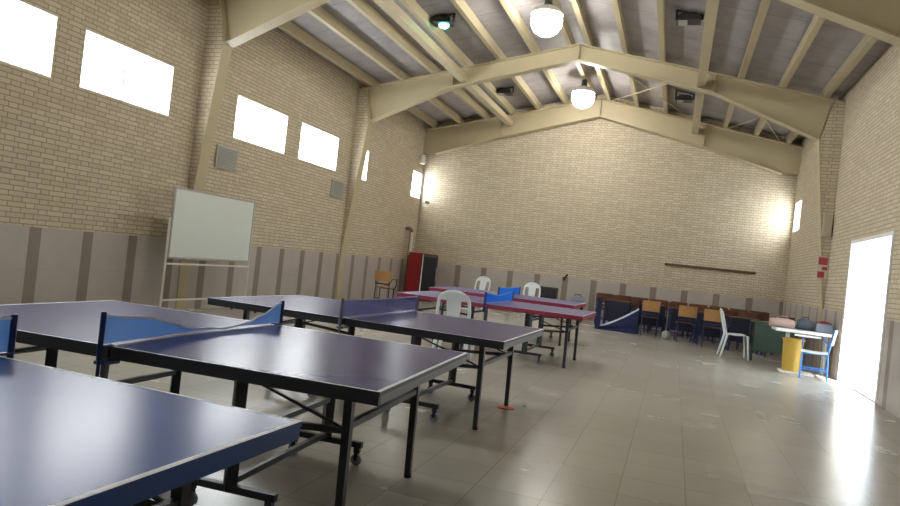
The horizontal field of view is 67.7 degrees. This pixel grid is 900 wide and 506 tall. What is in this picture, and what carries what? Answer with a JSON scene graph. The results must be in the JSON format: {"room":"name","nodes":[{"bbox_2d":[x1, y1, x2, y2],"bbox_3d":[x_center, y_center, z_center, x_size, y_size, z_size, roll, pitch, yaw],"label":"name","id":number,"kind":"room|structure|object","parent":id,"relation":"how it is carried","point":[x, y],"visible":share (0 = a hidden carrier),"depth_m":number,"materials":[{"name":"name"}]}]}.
{"room":"table tennis hall","nodes":[
{"label":"table tennis hall","id":0,"kind":"room"},
{"bbox_2d":[0,0,428,258],"bbox_3d":[-4.777,-1.811,10.146,0.350,5.400,23.650,6,0,19],"label":"wall","id":1,"kind":"structure","parent":0,"point":[73,157],"depth_m":10.71,"materials":[{"name":"beige brick"}]},
{"bbox_2d":[0,0,57,77],"bbox_3d":[-5.399,-2.667,7.790,0.190,0.790,1.680,6,0,19],"label":"window","id":2,"kind":"structure","parent":1,"relation":"in","point":[27,31],"depth_m":8.34,"materials":[{"name":"white glass"}]},
{"bbox_2d":[79,29,173,116],"bbox_3d":[-4.733,-2.579,9.784,0.190,0.790,1.670,6,0,19],"label":"window","id":3,"kind":"structure","parent":1,"relation":"in","point":[110,68],"depth_m":9.80,"materials":[{"name":"white glass"}]},
{"bbox_2d":[0,224,406,308],"bbox_3d":[-4.832,0.315,10.070,0.025,1.160,23.050,6,0,19],"label":"wall paneling","id":4,"kind":"structure","parent":1,"relation":"attached to","point":[38,265],"depth_m":10.35,"materials":[{"name":"grey wood"}]},
{"bbox_2d":[214,144,237,171],"bbox_3d":[-3.972,-1.680,11.934,0.052,0.400,0.580,6,0,19],"label":"air vent","id":5,"kind":"object","parent":1,"relation":"in","point":[226,158],"visible":1,"depth_m":11.88,"materials":[{"name":"grey metal"}]},
{"bbox_2d":[233,95,287,153],"bbox_3d":[-3.689,-2.441,12.907,0.190,0.790,1.660,6,0,19],"label":"window","id":6,"kind":"structure","parent":1,"relation":"in","point":[257,124],"depth_m":13.03,"materials":[{"name":"white glass"}]},
{"bbox_2d":[298,122,338,170],"bbox_3d":[-2.994,-2.350,14.987,0.190,0.790,1.650,6,0,19],"label":"window","id":7,"kind":"structure","parent":1,"relation":"in","point":[317,147],"depth_m":15.16,"materials":[{"name":"white glass"}]},
{"bbox_2d":[330,179,343,198],"bbox_3d":[-2.661,-1.507,15.857,0.052,0.400,0.580,6,0,19],"label":"air vent","id":8,"kind":"object","parent":1,"relation":"in","point":[337,187],"visible":1,"depth_m":15.80,"materials":[{"name":"grey metal"}]},
{"bbox_2d":[361,150,368,180],"bbox_3d":[-2.308,-2.259,17.038,0.190,0.790,0.600,6,0,19],"label":"window","id":9,"kind":"structure","parent":1,"relation":"in","point":[364,174],"depth_m":17.29,"materials":[{"name":"white glass"}]},
{"bbox_2d":[403,226,412,291],"bbox_3d":[-1.307,0.281,20.069,0.255,2.144,0.120,6,0,19],"label":"flue pipe","id":10,"kind":"object","parent":1,"relation":"attached to","point":[410,229],"visible":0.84,"depth_m":20.01,"materials":[{"name":"metal"}]},
{"bbox_2d":[411,170,421,198],"bbox_3d":[-1.114,-2.102,20.611,0.190,0.790,0.740,6,0,19],"label":"window","id":11,"kind":"structure","parent":1,"relation":"in","point":[417,177],"depth_m":20.92,"materials":[{"name":"white glass"}]},
{"bbox_2d":[414,165,423,251],"bbox_3d":[-0.982,-1.320,20.887,0.030,3.009,0.177,6,0,19],"label":"conduit","id":12,"kind":"object","parent":1,"relation":"attached to","point":[423,165],"visible":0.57,"depth_m":20.95,"materials":[{"name":"metal"}]},
{"bbox_2d":[417,155,425,164],"bbox_3d":[-0.867,-2.836,20.360,0.292,0.280,0.176,6,0,19],"label":"wall spotlight","id":13,"kind":"object","parent":1,"relation":"attached to","point":[423,157],"visible":1,"depth_m":20.27,"materials":[{"name":"white metal"}]},
{"bbox_2d":[3,301,899,505],"bbox_3d":[0.034,1.471,8.393,11.200,0.100,23.650,6,0,19],"label":"floor","id":14,"kind":"structure","parent":0,"point":[645,419],"depth_m":5.75,"materials":[{"name":"tile"}]},
{"bbox_2d":[0,356,302,505],"bbox_3d":[-2.065,0.760,1.952,2.740,0.761,1.525,6,0,20],"label":"table","id":15,"kind":"object","parent":14,"relation":"on","point":[68,438],"visible":1,"depth_m":1.88,"materials":[{"name":"blue paint"}]},
{"bbox_2d":[0,314,18,358],"bbox_3d":[-2.068,0.355,1.971,0.060,0.285,1.666,6,0,20],"label":"net","id":16,"kind":"object","parent":15,"relation":"on","point":[8,325],"visible":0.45,"depth_m":2.72,"materials":[{"name":"blue fabric"}]},
{"bbox_2d":[159,186,255,312],"bbox_3d":[-3.901,0.021,10.980,0.560,1.960,2.105,6,0,19],"label":"whiteboard","id":17,"kind":"object","parent":14,"relation":"on","point":[201,225],"visible":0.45,"depth_m":10.82,"materials":[{"name":"ceramic"}]},
{"bbox_2d":[183,258,239,261],"bbox_3d":[-3.869,0.120,10.965,0.052,0.010,1.380,6,0,19],"label":"tray","id":18,"kind":"object","parent":17,"relation":"on","point":[209,259],"depth_m":11.09,"materials":[{"name":"metal"}]},
{"bbox_2d":[0,300,467,505],"bbox_3d":[-1.442,0.843,3.887,2.740,0.761,1.525,6,0,16],"label":"table","id":19,"kind":"object","parent":14,"relation":"on","point":[383,374],"visible":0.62,"depth_m":3.43,"materials":[{"name":"blue paint"}]},
{"bbox_2d":[93,300,284,376],"bbox_3d":[-1.407,0.532,3.889,0.103,0.465,1.666,6,0,16],"label":"net","id":20,"kind":"object","parent":19,"relation":"on","point":[113,328],"visible":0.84,"depth_m":3.32,"materials":[{"name":"blue fabric"}]},
{"bbox_2d":[207,295,543,429],"bbox_3d":[-0.665,0.945,6.238,2.740,0.761,1.525,6,0,19],"label":"table","id":21,"kind":"object","parent":14,"relation":"on","point":[419,325],"visible":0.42,"depth_m":5.85,"materials":[{"name":"blue paint"}]},
{"bbox_2d":[336,295,418,333],"bbox_3d":[-0.626,0.595,6.240,0.061,0.385,1.666,6,0,19],"label":"net","id":22,"kind":"object","parent":21,"relation":"on","point":[348,307],"visible":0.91,"depth_m":6.04,"materials":[{"name":"blue fabric"}]},
{"bbox_2d":[373,270,399,298],"bbox_3d":[-1.595,0.875,16.713,0.462,0.852,0.630,6,0,13],"label":"chair","id":23,"kind":"object","parent":14,"relation":"on","point":[385,276],"visible":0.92,"depth_m":16.48,"materials":[{"name":"brown wood"}]},
{"bbox_2d":[405,252,437,301],"bbox_3d":[-0.835,0.705,19.815,0.620,1.400,0.655,7,-1,-43],"label":"cooler","id":24,"kind":"object","parent":14,"relation":"on","point":[422,267],"visible":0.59,"depth_m":19.60,"materials":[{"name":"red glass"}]},
{"bbox_2d":[432,290,473,363],"bbox_3d":[0.065,0.954,8.873,0.510,0.950,0.588,6,0,12],"label":"plastic chair","id":25,"kind":"object","parent":14,"relation":"on","point":[454,298],"visible":0.47,"depth_m":8.64,"materials":[{"name":"white plastic"}]},
{"bbox_2d":[465,276,490,309],"bbox_3d":[0.794,1.104,18.399,0.510,0.950,0.588,6,0,24],"label":"plastic chair","id":26,"kind":"object","parent":14,"relation":"on","point":[483,280],"visible":0.48,"depth_m":18.61,"materials":[{"name":"white plastic"}]},
{"bbox_2d":[397,291,596,367],"bbox_3d":[0.707,1.125,10.162,2.740,0.761,1.525,6,0,19],"label":"table","id":27,"kind":"object","parent":14,"relation":"on","point":[528,308],"visible":0.55,"depth_m":9.71,"materials":[{"name":"paint"}]},
{"bbox_2d":[482,291,513,311],"bbox_3d":[0.751,0.725,10.165,0.061,0.285,1.666,6,0,19],"label":"net","id":28,"kind":"object","parent":27,"relation":"on","point":[488,297],"visible":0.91,"depth_m":9.96,"materials":[{"name":"blue fabric"}]},
{"bbox_2d":[497,404,514,409],"bbox_3d":[0.529,1.450,6.330,0.176,0.020,0.176,6,0,19],"label":"disc","id":29,"kind":"object","parent":14,"relation":"on","point":[501,406],"visible":0.96,"depth_m":6.28,"materials":[{"name":"orange plastic"}]},
{"bbox_2d":[429,287,586,345],"bbox_3d":[1.093,1.187,12.847,2.740,0.761,1.525,6,0,19],"label":"table","id":30,"kind":"object","parent":14,"relation":"on","point":[471,292],"visible":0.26,"depth_m":12.48,"materials":[{"name":"paint"}]},
{"bbox_2d":[497,286,520,294],"bbox_3d":[1.137,0.787,12.850,0.061,0.285,1.666,6,0,19],"label":"net","id":31,"kind":"object","parent":30,"relation":"on","point":[501,290],"visible":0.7,"depth_m":12.75,"materials":[{"name":"blue fabric"}]},
{"bbox_2d":[517,282,540,320],"bbox_3d":[2.080,1.238,17.435,0.510,0.950,0.588,6,0,13],"label":"plastic chair","id":32,"kind":"object","parent":14,"relation":"on","point":[532,286],"visible":0.45,"depth_m":17.66,"materials":[{"name":"white plastic"}]},
{"bbox_2d":[175,0,899,309],"bbox_3d":[0.777,-1.673,9.544,10.526,6.330,0.240,6,0,19],"label":"frame","id":33,"kind":"object","parent":14,"relation":"on","point":[230,24],"visible":0.81,"depth_m":11.02,"materials":[{"name":"beige paint"}]},
{"bbox_2d":[373,0,512,125],"bbox_3d":[-1.794,-4.327,9.259,0.170,0.160,23.050,6,0,19],"label":"tie beam","id":34,"kind":"structure","parent":33,"relation":"attached to","point":[390,7],"depth_m":13.65,"materials":[{"name":"beige paint"}]},
{"bbox_2d":[570,0,611,99],"bbox_3d":[0.953,-4.904,8.366,0.100,0.200,23.050,6,0,19],"label":"beam","id":35,"kind":"structure","parent":33,"relation":"on","point":[577,6],"depth_m":14.12,"materials":[{"name":"beige paint"}]},
{"bbox_2d":[723,0,770,127],"bbox_3d":[3.838,-3.917,7.358,0.100,0.200,23.050,6,0,19],"label":"roof beam","id":36,"kind":"structure","parent":33,"relation":"on","point":[764,4],"depth_m":11.74,"materials":[{"name":"beige paint"}]},
{"bbox_2d":[753,15,824,135],"bbox_3d":[4.559,-3.670,7.106,0.100,0.200,23.050,6,0,19],"label":"roof beam","id":37,"kind":"structure","parent":33,"relation":"on","point":[817,21],"depth_m":11.56,"materials":[{"name":"beige paint"}]},
{"bbox_2d":[335,43,845,367],"bbox_3d":[2.529,-1.443,14.784,10.526,6.330,0.240,6,0,19],"label":"frame","id":38,"kind":"object","parent":14,"relation":"on","point":[820,119],"visible":0.88,"depth_m":14.33,"materials":[{"name":"beige paint"}]},
{"bbox_2d":[611,75,691,119],"bbox_3d":[4.865,-4.034,16.518,2.220,0.521,4.260,6,0,19],"label":"brace","id":39,"kind":"object","parent":38,"relation":"attached to","point":[628,75],"visible":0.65,"depth_m":16.97,"materials":[{"name":"beige paint"}]},
{"bbox_2d":[656,0,667,113],"bbox_3d":[2.396,-4.411,7.862,0.100,0.200,23.050,6,0,19],"label":"roof beam","id":40,"kind":"structure","parent":38,"relation":"on","point":[660,3],"depth_m":12.97,"materials":[{"name":"beige paint"}]},
{"bbox_2d":[726,117,778,140],"bbox_3d":[7.300,-3.201,15.668,1.321,0.328,4.256,6,0,19],"label":"brace","id":41,"kind":"object","parent":38,"relation":"attached to","point":[758,117],"visible":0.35,"depth_m":16.62,"materials":[{"name":"beige paint"}]},
{"bbox_2d":[816,256,828,278],"bbox_3d":[7.226,0.283,13.014,0.180,0.440,0.015,6,0,19],"label":"notice","id":42,"kind":"object","parent":38,"relation":"attached to","point":[822,267],"visible":1,"depth_m":13.01,"materials":[{"name":"red paper"}]},
{"bbox_2d":[785,34,877,143],"bbox_3d":[5.281,-3.423,6.854,0.100,0.200,23.050,6,0,19],"label":"roof beam","id":43,"kind":"structure","parent":38,"relation":"on","point":[867,41],"depth_m":11.51,"materials":[{"name":"beige paint"}]},
{"bbox_2d":[594,293,611,323],"bbox_3d":[4.121,1.513,18.092,0.403,0.852,0.510,6,0,15],"label":"chair","id":44,"kind":"object","parent":14,"relation":"on","point":[604,296],"visible":0.52,"depth_m":17.88,"materials":[{"name":"brown wood"}]},
{"bbox_2d":[602,299,630,323],"bbox_3d":[4.186,1.564,16.852,0.617,0.745,0.400,6,0,19],"label":"school desk","id":45,"kind":"object","parent":14,"relation":"on","point":[613,309],"visible":0.77,"depth_m":16.70,"materials":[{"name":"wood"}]},
{"bbox_2d":[594,297,640,333],"bbox_3d":[4.119,1.526,16.483,1.041,0.800,0.126,6,0,21],"label":"screen","id":46,"kind":"object","parent":14,"relation":"on","point":[629,323],"visible":1,"depth_m":16.43,"materials":[{"name":"blue fabric"}]},
{"bbox_2d":[610,295,627,321],"bbox_3d":[4.544,1.558,17.963,0.403,0.852,0.510,6,0,20],"label":"chair","id":47,"kind":"object","parent":14,"relation":"on","point":[615,297],"visible":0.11,"depth_m":17.74,"materials":[{"name":"brown wood"}]},
{"bbox_2d":[630,297,647,331],"bbox_3d":[4.849,1.587,17.310,0.403,0.852,0.510,6,0,17],"label":"chair","id":48,"kind":"object","parent":14,"relation":"on","point":[634,301],"visible":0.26,"depth_m":17.12,"materials":[{"name":"brown wood"}]},
{"bbox_2d":[640,300,660,336],"bbox_3d":[4.835,1.578,16.229,0.403,0.852,0.510,6,0,16],"label":"chair","id":49,"kind":"object","parent":14,"relation":"on","point":[653,306],"visible":1,"depth_m":16.04,"materials":[{"name":"brown wood"}]},
{"bbox_2d":[638,303,665,335],"bbox_3d":[5.019,1.655,16.738,0.617,0.745,0.400,6,0,16],"label":"school desk","id":50,"kind":"object","parent":14,"relation":"on","point":[649,322],"visible":0.56,"depth_m":16.55,"materials":[{"name":"brown wood"}]},
{"bbox_2d":[647,300,665,332],"bbox_3d":[5.289,1.634,17.173,0.403,0.852,0.510,6,0,20],"label":"chair","id":51,"kind":"object","parent":14,"relation":"on","point":[662,302],"visible":0.18,"depth_m":16.95,"materials":[{"name":"brown wood"}]},
{"bbox_2d":[649,299,668,331],"bbox_3d":[5.487,1.659,17.622,0.403,0.852,0.510,6,0,18],"label":"chair","id":52,"kind":"object","parent":14,"relation":"on","point":[667,302],"visible":0.33,"depth_m":17.40,"materials":[{"name":"brown wood"}]},
{"bbox_2d":[662,331,669,338],"bbox_3d":[5.090,1.930,15.816,0.200,0.200,0.197,6,0,19],"label":"ball","id":53,"kind":"object","parent":14,"relation":"on","point":[665,334],"visible":1,"depth_m":15.74,"materials":[{"name":"grey leather"}]},
{"bbox_2d":[666,302,685,337],"bbox_3d":[5.738,1.683,17.020,0.403,0.852,0.510,6,0,22],"label":"chair","id":54,"kind":"object","parent":14,"relation":"on","point":[671,304],"visible":0.2,"depth_m":16.82,"materials":[{"name":"brown wood"}]},
{"bbox_2d":[667,307,697,341],"bbox_3d":[5.539,1.706,16.035,0.617,0.745,0.400,6,0,13],"label":"school desk","id":55,"kind":"object","parent":14,"relation":"on","point":[673,312],"visible":0.61,"depth_m":15.88,"materials":[{"name":"metal"}]},
{"bbox_2d":[673,305,697,343],"bbox_3d":[5.412,1.635,15.432,0.403,0.852,0.510,6,0,12],"label":"chair","id":56,"kind":"object","parent":14,"relation":"on","point":[684,311],"visible":1,"depth_m":15.24,"materials":[{"name":"brown wood"}]},
{"bbox_2d":[687,304,706,338],"bbox_3d":[6.208,1.733,16.847,0.403,0.852,0.510,6,0,22],"label":"chair","id":57,"kind":"object","parent":14,"relation":"on","point":[690,304],"visible":0.08,"depth_m":16.65,"materials":[{"name":"brown wood"}]},
{"bbox_2d":[696,306,716,343],"bbox_3d":[6.157,1.722,16.139,0.403,0.852,0.510,6,0,19],"label":"chair","id":58,"kind":"object","parent":14,"relation":"on","point":[702,309],"visible":0.14,"depth_m":15.95,"materials":[{"name":"brown wood"}]},
{"bbox_2d":[694,311,727,346],"bbox_3d":[5.974,1.749,15.360,0.617,0.745,0.400,6,0,14],"label":"school desk","id":59,"kind":"object","parent":14,"relation":"on","point":[700,315],"visible":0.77,"depth_m":15.22,"materials":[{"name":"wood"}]},
{"bbox_2d":[701,309,723,346],"bbox_3d":[5.793,1.672,14.807,0.403,0.852,0.510,6,0,21],"label":"chair","id":60,"kind":"object","parent":14,"relation":"on","point":[709,315],"visible":0.86,"depth_m":14.63,"materials":[{"name":"brown wood"}]},
{"bbox_2d":[714,310,741,345],"bbox_3d":[6.527,1.760,15.763,0.403,0.852,0.510,6,0,1],"label":"chair","id":61,"kind":"object","parent":14,"relation":"on","point":[726,312],"visible":0.17,"depth_m":15.54,"materials":[{"name":"brown wood"}]},
{"bbox_2d":[716,308,748,360],"bbox_3d":[5.619,1.596,13.299,0.588,0.950,0.510,6,0,15],"label":"plastic chair","id":62,"kind":"object","parent":14,"relation":"on","point":[723,321],"visible":1,"depth_m":13.27,"materials":[{"name":"white plastic"}]},
{"bbox_2d":[727,309,749,345],"bbox_3d":[7.111,1.830,16.559,0.403,0.852,0.510,6,0,15],"label":"chair","id":63,"kind":"object","parent":14,"relation":"on","point":[733,309],"visible":0.15,"depth_m":16.34,"materials":[{"name":"brown wood"}]},
{"bbox_2d":[724,316,760,353],"bbox_3d":[6.413,1.793,14.726,0.617,0.745,0.400,6,0,13],"label":"school desk","id":64,"kind":"object","parent":14,"relation":"on","point":[741,325],"visible":0.74,"depth_m":14.58,"materials":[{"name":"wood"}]},
{"bbox_2d":[736,312,758,351],"bbox_3d":[6.755,1.781,15.160,0.403,0.852,0.510,6,-1,42],"label":"chair","id":65,"kind":"object","parent":14,"relation":"on","point":[740,314],"visible":0.27,"depth_m":15.01,"materials":[{"name":"brown wood"}]},
{"bbox_2d":[738,312,764,346],"bbox_3d":[7.051,1.817,15.721,0.403,0.852,0.510,6,0,10],"label":"chair","id":66,"kind":"object","parent":14,"relation":"on","point":[759,316],"visible":0.1,"depth_m":15.48,"materials":[{"name":"brown wood"}]},
{"bbox_2d":[752,311,769,320],"bbox_3d":[7.750,1.903,16.872,0.403,0.852,0.510,6,0,21],"label":"chair","id":67,"kind":"object","parent":14,"relation":"on","point":[766,317],"visible":0.13,"depth_m":16.62,"materials":[{"name":"brown wood"}]},
{"bbox_2d":[746,320,797,359],"bbox_3d":[6.338,1.761,13.211,0.802,0.770,0.440,6,0,16],"label":"desk","id":68,"kind":"object","parent":14,"relation":"on","point":[765,338],"visible":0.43,"depth_m":13.05,"materials":[{"name":"laminate"}]},
{"bbox_2d":[760,321,797,357],"bbox_3d":[6.914,1.843,14.092,0.617,0.745,0.400,6,0,13],"label":"school desk","id":69,"kind":"object","parent":14,"relation":"on","point":[761,352],"visible":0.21,"depth_m":14.07,"materials":[{"name":"brown wood"}]},
{"bbox_2d":[777,368,813,376],"bbox_3d":[6.050,2.091,11.763,0.530,0.030,0.380,6,0,19],"label":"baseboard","id":70,"kind":"structure","parent":14,"relation":"on","point":[778,369],"depth_m":11.63,"materials":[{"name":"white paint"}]},
{"bbox_2d":[781,337,804,371],"bbox_3d":[6.015,1.786,11.798,0.364,0.568,0.364,6,0,19],"label":"waste bin","id":71,"kind":"object","parent":70,"relation":"on","point":[791,352],"visible":0.96,"depth_m":11.67,"materials":[{"name":"yellow plastic"}]},
{"bbox_2d":[772,326,831,375],"bbox_3d":[6.217,1.746,11.912,0.920,0.755,0.600,6,0,19],"label":"table","id":72,"kind":"object","parent":14,"relation":"on","point":[787,330],"visible":0.56,"depth_m":11.84,"materials":[{"name":"metal"}]},
{"bbox_2d":[769,315,794,328],"bbox_3d":[5.975,1.233,12.068,0.400,0.206,0.260,6,0,13],"label":"duffel bag","id":73,"kind":"object","parent":72,"relation":"on","point":[777,322],"visible":1,"depth_m":11.98,"materials":[{"name":"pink fabric"}]},
{"bbox_2d":[796,317,813,330],"bbox_3d":[6.354,1.260,12.004,0.260,0.234,0.240,6,0,24],"label":"backpack","id":74,"kind":"object","parent":72,"relation":"on","point":[803,324],"visible":1,"depth_m":11.93,"materials":[{"name":"fabric"}]},
{"bbox_2d":[813,321,832,333],"bbox_3d":[6.590,1.302,11.839,0.260,0.203,0.240,6,0,19],"label":"storage box","id":75,"kind":"object","parent":72,"relation":"on","point":[820,326],"visible":1,"depth_m":11.74,"materials":[{"name":"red plastic"}]},
{"bbox_2d":[794,330,837,381],"bbox_3d":[6.115,1.682,11.275,0.630,0.852,0.462,6,0,29],"label":"chair","id":76,"kind":"object","parent":14,"relation":"on","point":[835,332],"visible":1,"depth_m":11.16,"materials":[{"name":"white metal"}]},
{"bbox_3d":[2.910,1.583,18.322,1.440,0.450,0.340,6,0,19],"label":"bench","id":77,"kind":"object","parent":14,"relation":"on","visible":0},
{"bbox_2d":[540,286,558,298],"bbox_3d":[2.700,1.132,18.406,0.480,0.400,0.292,6,0,19],"label":"loudspeaker","id":78,"kind":"object","parent":77,"relation":"on","point":[546,292],"visible":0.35,"depth_m":18.27,"materials":[{"name":"black plastic"}]},
{"bbox_2d":[570,294,584,302],"bbox_3d":[3.451,1.262,18.156,0.360,0.296,0.240,6,0,19],"label":"sports bag","id":79,"kind":"object","parent":77,"relation":"on","point":[575,298],"visible":0.7,"depth_m":18.07,"materials":[{"name":"grey fabric"}]},
{"bbox_3d":[-0.965,-1.903,4.332,10.526,6.330,0.240,6,0,19],"label":"frame","id":80,"kind":"object","parent":14,"relation":"on","visible":0},
{"bbox_2d":[278,21,440,127],"bbox_3d":[-4.000,-4.419,10.001,0.100,0.200,23.050,6,0,19],"label":"beam","id":81,"kind":"structure","parent":80,"relation":"on","point":[290,28],"depth_m":14.53,"materials":[{"name":"beige paint"}]},
{"bbox_2d":[399,0,515,113],"bbox_3d":[-1.726,-4.684,9.252,0.100,0.200,23.050,6,0,19],"label":"beam","id":82,"kind":"structure","parent":80,"relation":"on","point":[414,8],"depth_m":14.14,"materials":[{"name":"beige paint"}]},
{"bbox_2d":[691,0,718,133],"bbox_3d":[3.106,-3.801,7.598,0.170,0.160,23.050,6,0,19],"label":"tie beam","id":83,"kind":"structure","parent":80,"relation":"attached to","point":[711,11],"depth_m":11.95,"materials":[{"name":"beige paint"}]},
{"bbox_2d":[276,0,888,141],"bbox_3d":[0.704,-4.504,8.432,11.230,1.265,23.650,6,0,19],"label":"ceiling","id":84,"kind":"structure","parent":0,"point":[785,25],"depth_m":13.49,"materials":[{"name":"grey metal"}]},
{"bbox_2d":[308,6,464,122],"bbox_3d":[-3.242,-4.508,9.751,0.100,0.200,23.050,6,0,19],"label":"beam","id":85,"kind":"structure","parent":84,"relation":"attached to","point":[319,13],"depth_m":14.16,"materials":[{"name":"beige paint"}]},
{"bbox_2d":[346,0,489,118],"bbox_3d":[-2.484,-4.596,9.502,0.100,0.200,23.050,6,0,19],"label":"beam","id":86,"kind":"structure","parent":84,"relation":"attached to","point":[362,6],"depth_m":14.03,"materials":[{"name":"beige paint"}]},
{"bbox_2d":[431,13,455,28],"bbox_3d":[-0.130,-4.527,13.086,0.470,0.297,0.280,6,0,19],"label":"lamp","id":87,"kind":"object","parent":84,"relation":"hanging from","point":[442,21],"visible":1,"depth_m":13.01,"materials":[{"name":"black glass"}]},
{"bbox_2d":[450,0,541,108],"bbox_3d":[-0.968,-4.772,9.003,0.100,0.200,23.050,6,0,19],"label":"beam","id":88,"kind":"structure","parent":84,"relation":"attached to","point":[461,6],"depth_m":14.17,"materials":[{"name":"beige paint"}]},
{"bbox_2d":[496,86,513,95],"bbox_3d":[1.479,-4.346,17.954,0.470,0.226,0.280,6,0,19],"label":"lamp","id":89,"kind":"object","parent":84,"relation":"hanging from","point":[502,91],"visible":1,"depth_m":17.87,"materials":[{"name":"black metal"}]},
{"bbox_2d":[499,0,568,103],"bbox_3d":[-0.210,-4.860,8.753,0.100,0.200,23.050,6,0,19],"label":"beam","id":90,"kind":"structure","parent":84,"relation":"attached to","point":[508,5],"depth_m":14.26,"materials":[{"name":"beige paint"}]},
{"bbox_2d":[552,0,596,98],"bbox_3d":[0.548,-4.948,8.504,0.100,0.200,23.050,6,0,19],"label":"beam","id":91,"kind":"structure","parent":84,"relation":"attached to","point":[565,30],"depth_m":14.61,"materials":[{"name":"beige paint"}]},
{"bbox_2d":[531,0,562,36],"bbox_3d":[1.804,-4.432,12.435,0.592,0.820,0.592,6,0,19],"label":"lamp","id":92,"kind":"object","parent":91,"relation":"hanging from","point":[546,19],"visible":1,"depth_m":12.23,"materials":[{"name":"white glass"}]},
{"bbox_2d":[571,79,594,107],"bbox_3d":[3.444,-4.183,17.290,0.592,0.894,0.592,6,0,19],"label":"lamp","id":93,"kind":"object","parent":91,"relation":"hanging from","point":[583,95],"visible":0.98,"depth_m":17.09,"materials":[{"name":"white glass"}]},
{"bbox_2d":[611,0,639,106],"bbox_3d":[1.675,-4.657,8.114,0.100,0.200,23.050,6,0,19],"label":"roof beam","id":94,"kind":"structure","parent":84,"relation":"attached to","point":[616,4],"depth_m":13.52,"materials":[{"name":"beige paint"}]},
{"bbox_2d":[674,90,694,102],"bbox_3d":[5.773,-3.858,16.497,0.470,0.293,0.280,6,0,19],"label":"lamp","id":95,"kind":"object","parent":84,"relation":"hanging from","point":[681,98],"visible":1,"depth_m":16.43,"materials":[{"name":"black metal"}]},
{"bbox_2d":[675,10,703,25],"bbox_3d":[4.151,-4.102,11.636,0.470,0.233,0.280,6,0,19],"label":"lamp","id":96,"kind":"object","parent":84,"relation":"hanging from","point":[685,18],"visible":1,"depth_m":11.56,"materials":[{"name":"black metal"}]},
{"bbox_2d":[415,94,800,301],"bbox_3d":[4.093,-1.332,19.480,11.200,6.520,0.300,6,0,19],"label":"wall","id":97,"kind":"structure","parent":0,"point":[598,199],"depth_m":19.15,"materials":[{"name":"beige brick"}]},
{"bbox_2d":[435,263,782,333],"bbox_3d":[3.763,1.327,19.302,10.480,1.160,0.025,6,0,19],"label":"wall paneling","id":98,"kind":"structure","parent":97,"relation":"attached to","point":[448,275],"depth_m":19.24,"materials":[{"name":"grey wood"}]},
{"bbox_2d":[423,98,802,174],"bbox_3d":[4.234,-3.476,19.169,10.526,1.852,0.300,6,0,19],"label":"roof beam","id":99,"kind":"structure","parent":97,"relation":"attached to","point":[778,157],"depth_m":18.87,"materials":[{"name":"beige paint"}]},
{"bbox_2d":[665,263,755,273],"bbox_3d":[7.050,0.420,18.238,2.320,0.065,0.035,6,0,19],"label":"wall rail","id":100,"kind":"object","parent":97,"relation":"attached to","point":[669,264],"visible":1,"depth_m":18.21,"materials":[{"name":"brown wood"}]},
{"bbox_2d":[784,44,899,403],"bbox_3d":[5.460,-0.713,6.675,0.320,5.400,23.650,6,0,19],"label":"wall","id":101,"kind":"structure","parent":0,"point":[867,200],"depth_m":11.57,"materials":[{"name":"beige brick"}]},
{"bbox_2d":[793,200,801,231],"bbox_3d":[8.928,-0.924,17.044,0.190,0.770,0.880,6,0,19],"label":"window","id":102,"kind":"structure","parent":101,"relation":"in","point":[798,204],"depth_m":17.46,"materials":[{"name":"white glass"}]},
{"bbox_2d":[782,302,842,378],"bbox_3d":[7.686,1.723,14.554,0.025,1.160,6.455,6,0,19],"label":"trim","id":103,"kind":"structure","parent":101,"relation":"attached to","point":[797,311],"depth_m":12.96,"materials":[{"name":"grey"}]},
{"bbox_2d":[821,214,832,236],"bbox_3d":[7.298,-0.535,12.977,0.155,0.440,0.108,6,0,19],"label":"upper cabinet","id":104,"kind":"object","parent":101,"relation":"attached to","point":[827,218],"visible":1,"depth_m":12.93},
{"bbox_2d":[837,231,894,403],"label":"door","id":105,"kind":"structure","parent":101,"relation":"in","point":[861,250],"depth_m":11.29,"materials":[{"name":"white metal"}]},
{"bbox_2d":[878,320,899,417],"bbox_3d":[3.632,1.188,2.427,0.025,1.160,14.000,6,0,19],"label":"trim","id":106,"kind":"structure","parent":101,"relation":"attached to","point":[889,389],"depth_m":8.68,"materials":[{"name":"stone"}]},
{"label":"outside","id":107,"kind":"structure","parent":0,"visible":0},
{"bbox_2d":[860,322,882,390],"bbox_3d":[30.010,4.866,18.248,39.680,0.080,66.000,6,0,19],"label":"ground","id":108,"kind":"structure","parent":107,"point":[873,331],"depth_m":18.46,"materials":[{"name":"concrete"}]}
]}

